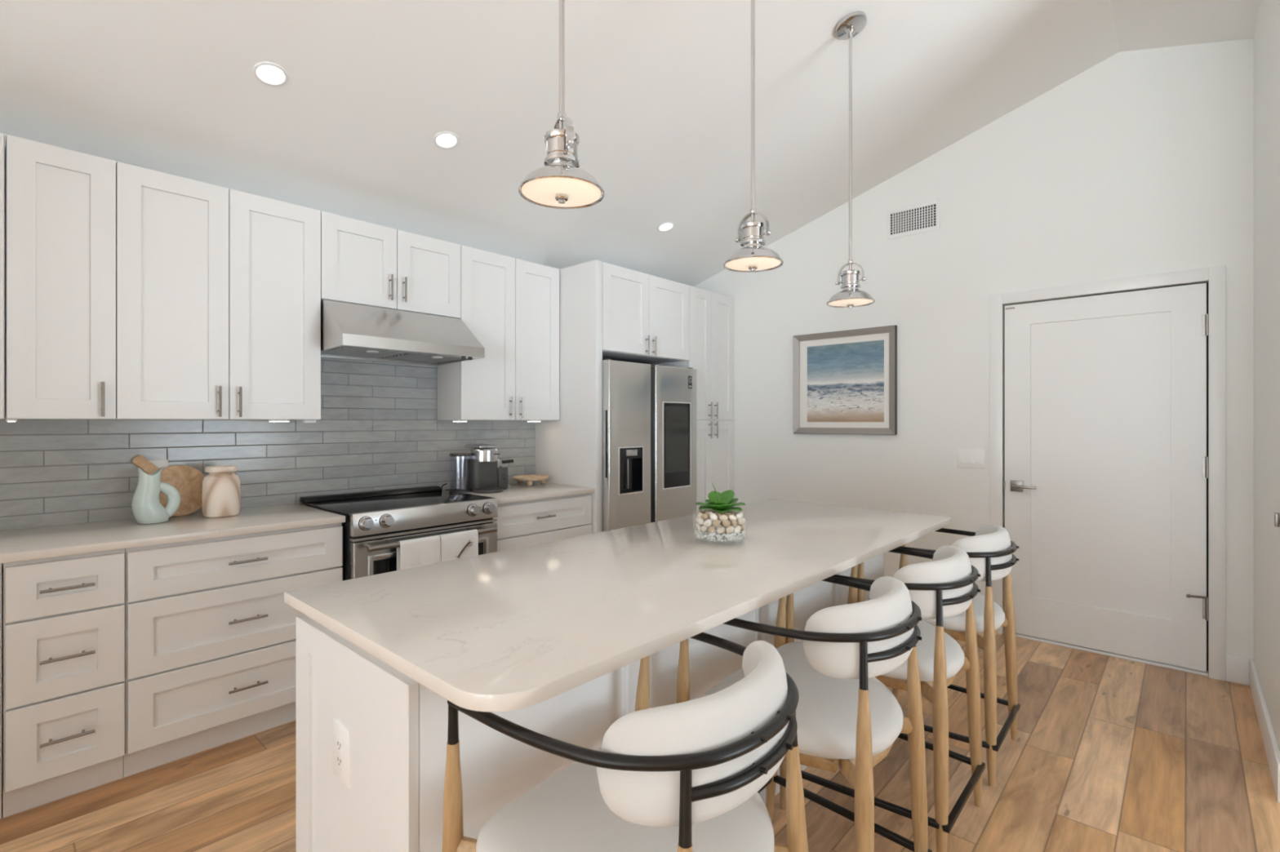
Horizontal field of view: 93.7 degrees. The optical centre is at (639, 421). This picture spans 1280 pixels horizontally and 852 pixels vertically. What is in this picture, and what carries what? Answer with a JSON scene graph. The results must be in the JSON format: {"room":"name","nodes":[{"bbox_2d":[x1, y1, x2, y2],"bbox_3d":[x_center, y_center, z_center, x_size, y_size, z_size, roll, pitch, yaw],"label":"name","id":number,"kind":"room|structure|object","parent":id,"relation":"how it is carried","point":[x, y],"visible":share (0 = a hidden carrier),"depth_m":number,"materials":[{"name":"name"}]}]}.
{"room":"kitchen","nodes":[
{"label":"kitchen","id":0,"kind":"room"},
{"bbox_2d":[1,133,559,269],"bbox_3d":[-4.553,0.081,0.349,0.099,2.544,14.584,0,0,42],"label":"wall","id":1,"kind":"structure","parent":0,"point":[5,135],"depth_m":2.97,"materials":[{"name":"white paint"}]},
{"bbox_2d":[0,133,4,419],"bbox_3d":[-2.791,-0.543,1.957,0.321,1.065,0.983,0,0,42],"label":"upper cabinet","id":2,"kind":"object","parent":1,"relation":"attached to","point":[2,135],"visible":1,"depth_m":2.23,"materials":[{"name":"white paint"}]},
{"bbox_2d":[4,134,115,419],"bbox_3d":[-2.353,-0.543,2.438,0.321,1.065,0.312,0,0,42],"label":"upper cabinet","id":3,"kind":"object","parent":1,"relation":"attached to","point":[60,203],"visible":0.94,"depth_m":2.35,"materials":[{"name":"white paint"}]},
{"bbox_2d":[5,419,17,422],"bbox_3d":[-2.412,-0.005,2.301,0.035,0.010,0.030,0,0,42],"label":"light","id":4,"kind":"object","parent":3,"relation":"attached to","point":[8,420],"visible":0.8,"depth_m":2.29,"materials":[{"name":"white plastic"}]},
{"bbox_2d":[115,161,320,420],"bbox_3d":[-1.982,-0.543,2.846,0.321,1.065,0.789,0,0,42],"label":"upper cabinet","id":5,"kind":"object","parent":1,"relation":"attached to","point":[218,289],"visible":0.91,"depth_m":2.72,"materials":[{"name":"white paint"}]},
{"bbox_2d":[267,419,290,422],"bbox_3d":[-1.793,-0.005,2.980,0.035,0.010,0.090,0,0,42],"label":"light","id":6,"kind":"object","parent":5,"relation":"attached to","point":[269,420],"visible":1,"depth_m":2.97,"materials":[{"name":"white plastic"}]},
{"bbox_2d":[302,419,315,422],"bbox_3d":[-1.705,-0.002,3.092,0.035,0.016,0.055,0,0,42],"label":"light","id":7,"kind":"object","parent":5,"relation":"attached to","point":[304,420],"visible":1,"depth_m":3.08,"materials":[{"name":"white plastic"}]},
{"bbox_2d":[0,357,535,530],"bbox_3d":[-2.009,0.013,3.060,0.008,0.920,3.676,0,0,42],"label":"tile backsplash","id":8,"kind":"structure","parent":1,"relation":"attached to","point":[379,428],"depth_m":3.18,"materials":[{"name":"grey tile"}]},
{"bbox_2d":[148,459,168,468],"bbox_3d":[-2.242,0.238,2.790,0.010,0.120,0.075,0,0,42],"label":"wall outlet","id":9,"kind":"object","parent":8,"relation":"attached to","point":[164,463],"visible":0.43,"depth_m":2.79,"materials":[{"name":"white plastic"}]},
{"bbox_2d":[320,211,460,318],"bbox_3d":[-1.450,-0.851,3.435,0.329,0.448,0.795,0,0,42],"label":"upper cabinet","id":10,"kind":"object","parent":1,"relation":"attached to","point":[362,263],"visible":0.91,"depth_m":3.30,"materials":[{"name":"white paint"}]},
{"bbox_2d":[320,299,484,365],"bbox_3d":[-1.364,-0.489,3.357,0.542,0.268,0.788,0,0,42],"label":"range hood","id":11,"kind":"object","parent":10,"relation":"attached to","point":[352,331],"visible":0.98,"depth_m":3.20,"materials":[{"name":"silver metal"}]},
{"bbox_2d":[437,245,559,420],"bbox_3d":[-0.917,-0.543,4.014,0.321,1.065,0.775,0,0,42],"label":"upper cabinet","id":12,"kind":"object","parent":1,"relation":"attached to","point":[510,305],"visible":0.93,"depth_m":3.89,"materials":[{"name":"white paint"}]},
{"bbox_2d":[452,420,467,422],"bbox_3d":[-1.122,-0.005,3.735,0.130,0.010,0.030,0,0,42],"label":"light","id":13,"kind":"object","parent":12,"relation":"attached to","point":[452,420],"visible":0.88,"depth_m":3.71,"materials":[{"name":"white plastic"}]},
{"bbox_2d":[526,420,541,422],"bbox_3d":[-0.733,-0.005,4.144,0.035,0.010,0.100,0,0,42],"label":"light","id":14,"kind":"object","parent":12,"relation":"attached to","point":[526,420],"visible":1,"depth_m":4.12,"materials":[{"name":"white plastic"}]},
{"bbox_2d":[602,262,689,364],"bbox_3d":[-0.160,-0.777,4.580,0.693,0.595,0.955,0,0,42],"label":"upper cabinet","id":15,"kind":"object","parent":1,"relation":"attached to","point":[646,317],"visible":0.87,"depth_m":4.34,"materials":[{"name":"white paint"}]},
{"bbox_2d":[0,0,1260,286],"bbox_3d":[-2.098,-1.679,-1.887,6.740,1.075,14.584,0,0,42],"label":"ceiling","id":16,"kind":"structure","parent":0,"point":[658,92],"depth_m":2.92,"materials":[{"name":"white paint"}]},
{"bbox_2d":[252,62,288,86],"bbox_3d":[-1.493,-1.404,2.425,0.120,0.039,0.124,0,0,42],"label":"recessed light","id":17,"kind":"object","parent":16,"relation":"in","point":[268,73],"visible":1,"depth_m":2.42,"materials":[{"name":"white plastic"}]},
{"bbox_2d":[433,131,459,149],"bbox_3d":[-0.967,-1.405,2.996,0.120,0.039,0.124,0,0,42],"label":"recessed light","id":18,"kind":"object","parent":16,"relation":"in","point":[445,140],"visible":1,"depth_m":2.99,"materials":[{"name":"white plastic"}]},
{"bbox_2d":[518,0,604,208],"bbox_3d":[-0.197,-1.216,1.511,0.216,1.330,0.216,0,0,42],"label":"pendant lamp","id":19,"kind":"object","parent":16,"relation":"hanging from","point":[560,184],"visible":1,"depth_m":1.48,"materials":[{"name":"silver metal"}]},
{"bbox_2d":[521,177,601,207],"bbox_3d":[-0.197,-0.573,1.511,0.200,0.007,0.200,0,0,42],"label":"diffuser","id":20,"kind":"object","parent":19,"relation":"attached to","point":[545,192],"depth_m":1.49,"materials":[{"name":"beige glass"}]},
{"bbox_2d":[657,222,674,231],"bbox_3d":[0.186,-1.397,4.302,0.120,0.039,0.124,0,0,42],"label":"recessed light","id":21,"kind":"object","parent":16,"relation":"in","point":[667,226],"visible":1,"depth_m":4.30,"materials":[{"name":"white plastic"}]},
{"bbox_2d":[723,0,783,272],"bbox_3d":[0.410,-1.214,2.177,0.216,1.334,0.216,0,0,42],"label":"pendant lamp","id":22,"kind":"object","parent":16,"relation":"hanging from","point":[753,257],"visible":1,"depth_m":2.17,"materials":[{"name":"silver metal"}]},
{"bbox_2d":[724,257,781,271],"bbox_3d":[0.410,-0.569,2.177,0.200,0.007,0.200,0,0,42],"label":"diffuser","id":23,"kind":"object","parent":22,"relation":"attached to","point":[731,264],"depth_m":2.15,"materials":[{"name":"beige glass"}]},
{"bbox_2d":[826,10,875,308],"bbox_3d":[0.986,-1.207,2.809,0.216,1.348,0.216,0,0,42],"label":"pendant lamp","id":24,"kind":"object","parent":16,"relation":"hanging from","point":[851,24],"visible":1,"depth_m":2.80,"materials":[{"name":"silver metal"}]},
{"bbox_2d":[827,298,873,306],"bbox_3d":[0.986,-0.555,2.809,0.200,0.007,0.200,0,0,42],"label":"diffuser","id":25,"kind":"object","parent":24,"relation":"attached to","point":[832,302],"depth_m":2.79,"materials":[{"name":"beige glass"}]},
{"bbox_2d":[0,633,1279,851],"bbox_3d":[-2.098,1.403,-1.887,6.740,0.100,14.584,0,0,42],"label":"floor","id":26,"kind":"structure","parent":0,"point":[1108,753],"depth_m":2.23,"materials":[{"name":"brown wood"}]},
{"bbox_2d":[0,563,1,818],"bbox_3d":[-2.671,0.912,1.839,0.656,0.882,0.970,0,0,42],"label":"base cabinet","id":27,"kind":"object","parent":26,"relation":"on","point":[0,563],"visible":0.76,"depth_m":2.01,"materials":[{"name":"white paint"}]},
{"bbox_2d":[0,503,345,563],"bbox_3d":[-2.309,0.454,2.249,0.640,0.030,2.074,0,0,42],"label":"countertop","id":28,"kind":"structure","parent":27,"relation":"on","point":[52,541],"depth_m":2.43,"materials":[{"name":"stone"}]},
{"bbox_2d":[131,466,180,524],"bbox_3d":[-2.115,0.318,2.624,0.116,0.241,0.170,0,0,42],"label":"pitcher","id":29,"kind":"object","parent":28,"relation":"on","point":[147,508],"visible":1,"depth_m":2.58,"materials":[{"name":"green ceramic"}]},
{"bbox_2d":[132,455,204,516],"bbox_3d":[-2.181,0.297,2.798,0.286,0.289,0.066,0,0,-44],"label":"cutting board","id":30,"kind":"object","parent":28,"relation":"on","point":[188,480],"visible":0.5,"depth_m":2.82,"materials":[{"name":"brown wood"}]},
{"bbox_2d":[201,465,240,517],"bbox_3d":[-1.957,0.324,2.804,0.148,0.230,0.148,0,0,42],"label":"vase","id":31,"kind":"object","parent":28,"relation":"on","point":[221,491],"visible":1,"depth_m":2.75,"materials":[{"name":"beige ceramic"}]},
{"bbox_2d":[1,548,124,817],"bbox_3d":[-2.237,0.912,2.316,0.656,0.882,0.313,0,0,42],"label":"base cabinet","id":32,"kind":"object","parent":26,"relation":"on","point":[63,618],"visible":0.93,"depth_m":2.12,"materials":[{"name":"white paint"}]},
{"bbox_2d":[123,523,342,777],"bbox_3d":[-1.868,0.912,2.720,0.656,0.882,0.780,0,0,42],"label":"base cabinet","id":33,"kind":"object","parent":26,"relation":"on","point":[211,630],"visible":0.73,"depth_m":2.44,"materials":[{"name":"white paint"}]},
{"bbox_2d":[299,485,497,581],"bbox_3d":[-1.289,0.869,3.272,0.764,0.928,0.800,0,0,42],"label":"range","id":34,"kind":"object","parent":26,"relation":"on","point":[375,521],"visible":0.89,"depth_m":3.06,"materials":[{"name":"silver metal"}]},
{"bbox_2d":[299,489,493,515],"bbox_3d":[-1.323,0.433,3.303,0.635,0.010,0.800,0,0,42],"label":"cooktop","id":35,"kind":"object","parent":34,"relation":"in","point":[349,504],"depth_m":3.25,"materials":[{"name":"black glass"}]},
{"bbox_2d":[396,535,440,570],"bbox_3d":[-1.084,0.764,2.947,0.045,0.388,0.215,0,0,42],"label":"dish towel","id":36,"kind":"object","parent":34,"relation":"hanging from","point":[418,552],"visible":0.47,"depth_m":2.93,"materials":[{"name":"white fabric"}]},
{"bbox_2d":[438,529,478,562],"bbox_3d":[-0.935,0.764,3.101,0.056,0.388,0.218,0,0,42],"label":"dish towel","id":37,"kind":"object","parent":34,"relation":"hanging from","point":[461,544],"visible":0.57,"depth_m":3.09,"materials":[{"name":"white fabric"}]},
{"bbox_2d":[455,539,473,559],"bbox_3d":[-0.908,0.666,3.102,0.016,0.104,0.107,0,0,42],"label":"print","id":38,"kind":"object","parent":37,"relation":"attached to","point":[464,548],"depth_m":3.11,"materials":[{"name":"brown"}]},
{"bbox_2d":[493,493,591,551],"bbox_3d":[-0.793,0.912,3.900,0.656,0.882,0.782,0,0,42],"label":"base cabinet","id":39,"kind":"object","parent":26,"relation":"on","point":[520,524],"visible":0.28,"depth_m":3.69,"materials":[{"name":"white paint"}]},
{"bbox_2d":[444,481,595,504],"bbox_3d":[-0.799,0.454,3.906,0.640,0.030,0.784,0,0,42],"label":"countertop","id":40,"kind":"structure","parent":39,"relation":"on","point":[515,492],"depth_m":3.80,"materials":[{"name":"stone"}]},
{"bbox_2d":[448,443,513,493],"bbox_3d":[-1.011,0.290,3.839,0.324,0.298,0.350,0,0,8],"label":"coffee maker","id":41,"kind":"object","parent":40,"relation":"on","point":[483,473],"visible":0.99,"depth_m":3.76,"materials":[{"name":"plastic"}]},
{"bbox_2d":[472,487,502,493],"bbox_3d":[-0.954,0.428,3.757,0.188,0.022,0.188,0,0,42],"label":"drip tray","id":42,"kind":"object","parent":41,"relation":"on","point":[475,490],"depth_m":3.70,"materials":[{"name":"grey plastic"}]},
{"bbox_2d":[512,475,549,486],"bbox_3d":[-0.761,0.409,4.177,0.253,0.060,0.253,0,0,42],"label":"round tray","id":43,"kind":"object","parent":40,"relation":"on","point":[519,478],"visible":1,"depth_m":4.11,"materials":[{"name":"brown wood"}]},
{"bbox_2d":[535,259,602,533],"bbox_3d":[-0.515,0.139,4.218,0.658,2.428,0.058,0,0,42],"label":"panel","id":44,"kind":"object","parent":26,"relation":"on","point":[569,449],"visible":0.36,"depth_m":4.08,"materials":[{"name":"white paint"}]},
{"bbox_2d":[296,553,884,851],"bbox_3d":[0.155,0.911,2.248,0.612,0.883,2.438,0,0,42],"label":"kitchen island","id":45,"kind":"object","parent":26,"relation":"on","point":[398,726],"visible":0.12,"depth_m":1.36,"materials":[{"name":"white paint"}]},
{"bbox_2d":[333,717,351,788],"bbox_3d":[-0.683,0.756,1.372,0.092,0.130,0.010,0,0,42],"label":"wall outlet","id":46,"kind":"object","parent":45,"relation":"attached to","point":[341,734],"visible":1,"depth_m":1.36,"materials":[{"name":"white plastic"}]},
{"bbox_2d":[336,735,343,770],"bbox_3d":[-0.685,0.756,1.370,0.035,0.068,0.004,0,0,42],"label":"receptacle","id":47,"kind":"object","parent":46,"relation":"attached to","point":[340,739],"depth_m":1.37,"materials":[{"name":"white plastic"}]},
{"bbox_2d":[284,499,951,711],"bbox_3d":[0.267,0.454,2.163,0.931,0.030,2.505,0,0,42],"label":"island countertop","id":48,"kind":"structure","parent":45,"relation":"on","point":[526,626],"depth_m":1.53,"materials":[{"name":"stone"}]},
{"bbox_3d":[0.295,0.387,2.213,0.200,0.103,0.200,0,0,42],"label":"glass bowl","id":49,"kind":"object","parent":48,"relation":"on","visible":0},
{"bbox_2d":[697,524,702,531],"bbox_3d":[0.218,0.387,2.197,0.021,0.027,0.036,0,0,3],"label":"pebble","id":50,"kind":"object","parent":49,"relation":"in","point":[699,526],"visible":0.77,"depth_m":2.18,"materials":[{"name":"beige stone"}]},
{"bbox_2d":[697,517,704,524],"bbox_3d":[0.222,0.361,2.181,0.020,0.027,0.032,0,0,-35],"label":"pebble","id":51,"kind":"object","parent":49,"relation":"in","point":[700,521],"visible":0.97,"depth_m":2.17,"materials":[{"name":"beige stone"}]},
{"bbox_2d":[700,525,707,531],"bbox_3d":[0.232,0.385,2.166,0.030,0.022,0.018,0,0,44],"label":"pebble","id":52,"kind":"object","parent":49,"relation":"in","point":[703,528],"visible":0.98,"depth_m":2.16,"materials":[{"name":"beige stone"}]},
{"bbox_2d":[701,513,708,519],"bbox_3d":[0.234,0.343,2.171,0.030,0.024,0.020,0,0,29],"label":"pebble","id":53,"kind":"object","parent":49,"relation":"in","point":[704,517],"visible":1,"depth_m":2.16,"materials":[{"name":"beige stone"}]},
{"bbox_2d":[703,519,712,527],"bbox_3d":[0.244,0.363,2.152,0.032,0.029,0.020,0,0,29],"label":"pebble","id":54,"kind":"object","parent":49,"relation":"in","point":[708,522],"visible":1,"depth_m":2.14,"materials":[{"name":"beige stone"}]},
{"bbox_2d":[707,526,715,533],"bbox_3d":[0.255,0.386,2.145,0.029,0.025,0.020,0,0,37],"label":"pebble","id":55,"kind":"object","parent":49,"relation":"in","point":[712,529],"visible":1,"depth_m":2.14,"materials":[{"name":"beige stone"}]},
{"bbox_2d":[709,513,717,520],"bbox_3d":[0.263,0.340,2.146,0.031,0.026,0.019,0,0,35],"label":"pebble","id":56,"kind":"object","parent":49,"relation":"in","point":[713,517],"visible":1,"depth_m":2.14,"materials":[{"name":"beige stone"}]},
{"bbox_2d":[712,520,720,526],"bbox_3d":[0.272,0.361,2.137,0.031,0.024,0.021,0,0,44],"label":"pebble","id":57,"kind":"object","parent":49,"relation":"in","point":[717,522],"visible":1,"depth_m":2.13,"materials":[{"name":"beige stone"}]},
{"bbox_2d":[715,512,722,520],"bbox_3d":[0.283,0.342,2.170,0.035,0.029,0.024,0,0,42],"label":"pebble","id":58,"kind":"object","parent":49,"relation":"in","point":[718,514],"visible":0.48,"depth_m":2.16,"materials":[{"name":"beige stone"}]},
{"bbox_2d":[695,482,745,513],"bbox_3d":[0.298,0.281,2.208,0.159,0.116,0.140,0,0,42],"label":"succulent plant","id":59,"kind":"object","parent":49,"relation":"in","point":[723,502],"visible":1,"depth_m":2.21,"materials":[{"name":"green plant"}]},
{"bbox_2d":[694,525,746,542],"bbox_3d":[0.295,0.410,2.213,0.186,0.034,0.188,0,0,42],"label":"gravel","id":60,"kind":"object","parent":49,"relation":"in","point":[732,535],"visible":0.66,"depth_m":2.15,"materials":[{"name":"white gravel"}]},
{"bbox_2d":[716,526,724,533],"bbox_3d":[0.287,0.386,2.135,0.030,0.025,0.019,0,0,0],"label":"pebble","id":61,"kind":"object","parent":49,"relation":"in","point":[720,530],"visible":1,"depth_m":2.13,"materials":[{"name":"beige stone"}]},
{"bbox_2d":[719,515,728,521],"bbox_3d":[0.298,0.344,2.139,0.030,0.024,0.019,0,0,5],"label":"pebble","id":62,"kind":"object","parent":49,"relation":"in","point":[722,517],"visible":1,"depth_m":2.13,"materials":[{"name":"beige stone"}]},
{"bbox_2d":[721,520,730,527],"bbox_3d":[0.307,0.360,2.134,0.032,0.027,0.020,0,0,-13],"label":"pebble","id":63,"kind":"object","parent":49,"relation":"in","point":[726,523],"visible":1,"depth_m":2.13,"materials":[{"name":"beige stone"}]},
{"bbox_2d":[722,512,730,519],"bbox_3d":[0.315,0.341,2.172,0.033,0.025,0.022,0,0,-15],"label":"pebble","id":64,"kind":"object","parent":49,"relation":"in","point":[727,514],"visible":0.56,"depth_m":2.17,"materials":[{"name":"beige stone"}]},
{"bbox_2d":[725,525,733,533],"bbox_3d":[0.321,0.384,2.138,0.034,0.028,0.022,0,0,-37],"label":"pebble","id":65,"kind":"object","parent":49,"relation":"in","point":[730,529],"visible":1,"depth_m":2.13,"materials":[{"name":"beige stone"}]},
{"bbox_2d":[728,515,736,520],"bbox_3d":[0.332,0.345,2.149,0.028,0.024,0.017,0,0,-18],"label":"pebble","id":66,"kind":"object","parent":49,"relation":"in","point":[731,517],"visible":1,"depth_m":2.14,"materials":[{"name":"beige stone"}]},
{"bbox_2d":[730,519,737,526],"bbox_3d":[0.337,0.361,2.145,0.030,0.028,0.021,0,0,-40],"label":"pebble","id":67,"kind":"object","parent":49,"relation":"in","point":[734,522],"visible":1,"depth_m":2.13,"materials":[{"name":"beige stone"}]},
{"bbox_2d":[733,525,741,533],"bbox_3d":[0.349,0.387,2.155,0.033,0.028,0.020,0,0,-40],"label":"pebble","id":68,"kind":"object","parent":49,"relation":"in","point":[736,529],"visible":1,"depth_m":2.15,"materials":[{"name":"beige stone"}]},
{"bbox_2d":[735,512,742,519],"bbox_3d":[0.358,0.343,2.174,0.032,0.026,0.019,0,0,-40],"label":"pebble","id":69,"kind":"object","parent":49,"relation":"in","point":[739,515],"visible":0.98,"depth_m":2.17,"materials":[{"name":"beige stone"}]},
{"bbox_2d":[737,517,742,524],"bbox_3d":[0.362,0.360,2.169,0.021,0.027,0.030,0,0,23],"label":"pebble","id":70,"kind":"object","parent":49,"relation":"in","point":[740,521],"visible":0.99,"depth_m":2.16,"materials":[{"name":"beige stone"}]},
{"bbox_2d":[739,524,744,531],"bbox_3d":[0.369,0.386,2.183,0.020,0.025,0.032,0,0,24],"label":"pebble","id":71,"kind":"object","parent":49,"relation":"in","point":[742,527],"visible":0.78,"depth_m":2.17,"materials":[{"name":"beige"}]},
{"bbox_2d":[442,632,808,851],"bbox_3d":[0.013,0.895,1.161,0.561,0.916,0.582,0,0,40],"label":"bar stool","id":72,"kind":"object","parent":26,"relation":"on","point":[687,776],"visible":0.92,"depth_m":1.01,"materials":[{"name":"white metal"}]},
{"bbox_2d":[602,358,696,532],"bbox_3d":[-0.134,0.465,4.562,0.697,1.774,0.968,0,0,42],"label":"refrigerator","id":73,"kind":"object","parent":26,"relation":"on","point":[649,411],"visible":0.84,"depth_m":4.25,"materials":[{"name":"grey metal"}]},
{"bbox_2d":[650,285,733,514],"bbox_3d":[0.373,0.139,5.166,0.693,2.428,0.628,0,0,42],"label":"pantry cabinet","id":74,"kind":"object","parent":26,"relation":"on","point":[711,313],"visible":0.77,"depth_m":4.95,"materials":[{"name":"white paint"}]},
{"bbox_2d":[675,576,932,851],"bbox_3d":[0.476,0.895,1.677,0.561,0.916,0.582,0,0,41],"label":"bar stool","id":75,"kind":"object","parent":26,"relation":"on","point":[846,717],"visible":0.79,"depth_m":1.49,"materials":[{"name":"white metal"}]},
{"bbox_2d":[779,545,985,851],"bbox_3d":[0.872,0.895,2.111,0.561,0.916,0.582,0,0,42],"label":"bar stool","id":76,"kind":"object","parent":26,"relation":"on","point":[944,587],"visible":0.67,"depth_m":1.89,"materials":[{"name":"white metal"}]},
{"bbox_2d":[857,524,1020,786],"bbox_3d":[1.275,0.895,2.550,0.561,0.916,0.582,0,0,41],"label":"bar stool","id":77,"kind":"object","parent":26,"relation":"on","point":[989,549],"visible":0.63,"depth_m":2.31,"materials":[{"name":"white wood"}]},
{"bbox_2d":[693,38,1253,660],"bbox_3d":[2.786,-0.392,3.474,6.740,3.490,0.120,0,0,42],"label":"wall","id":78,"kind":"structure","parent":0,"point":[1140,162],"depth_m":3.88,"materials":[{"name":"white paint"}]},
{"bbox_2d":[792,324,897,435],"bbox_3d":[1.523,-0.295,4.518,0.794,0.778,0.035,0,0,42],"label":"framed painting","id":79,"kind":"object","parent":78,"relation":"attached to","point":[845,382],"visible":1,"depth_m":4.50,"materials":[{"name":"paper"}]},
{"bbox_2d":[885,198,939,239],"bbox_3d":[1.902,-1.414,4.192,0.359,0.210,0.008,0,0,42],"label":"air vent","id":80,"kind":"object","parent":78,"relation":"in","point":[924,216],"visible":1,"depth_m":4.19,"materials":[{"name":"white metal"}]},
{"bbox_2d":[956,448,985,468],"bbox_3d":[2.173,0.240,3.941,0.165,0.126,0.014,0,0,42],"label":"light switch","id":81,"kind":"object","parent":78,"relation":"attached to","point":[966,458],"visible":1,"depth_m":3.94,"materials":[{"name":"white plastic"}]},
{"bbox_2d":[1003,282,1208,676],"bbox_3d":[2.673,0.302,3.499,0.968,2.100,0.134,0,0,42],"label":"door","id":82,"kind":"structure","parent":78,"relation":"in","point":[1106,459],"depth_m":3.46,"materials":[{"name":"white paint"}]},
{"bbox_2d":[989,265,1226,681],"bbox_3d":[2.697,0.269,3.542,1.088,2.169,0.138,0,0,42],"label":"trim","id":83,"kind":"structure","parent":78,"relation":"attached to","point":[1215,277],"depth_m":3.17,"materials":[{"name":"white paint"}]},
{"bbox_2d":[1226,653,1249,685],"bbox_3d":[1.982,1.283,4.114,3.089,0.140,0.015,0,0,42],"label":"baseboard","id":84,"kind":"structure","parent":78,"relation":"attached to","point":[1237,668],"depth_m":3.10,"materials":[{"name":"white paint"}]},
{"bbox_2d":[1253,0,1279,751],"bbox_3d":[2.757,-0.304,2.560,0.120,3.315,1.269,0,0,42],"label":"wall","id":85,"kind":"structure","parent":0,"point":[1267,31],"depth_m":2.57,"materials":[{"name":"white paint"}]},
{"bbox_2d":[1249,659,1279,803],"bbox_3d":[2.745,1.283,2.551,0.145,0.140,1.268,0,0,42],"label":"baseboard","id":86,"kind":"structure","parent":85,"relation":"attached to","point":[1271,748],"depth_m":2.44,"materials":[{"name":"white paint"}]},
{"bbox_2d":[1274,512,1279,527],"bbox_3d":[2.359,0.363,2.221,0.012,0.050,0.030,0,0,42],"label":"door handle","id":87,"kind":"object","parent":85,"relation":"attached to","point":[1277,516],"depth_m":2.21,"materials":[{"name":"silver metal"}]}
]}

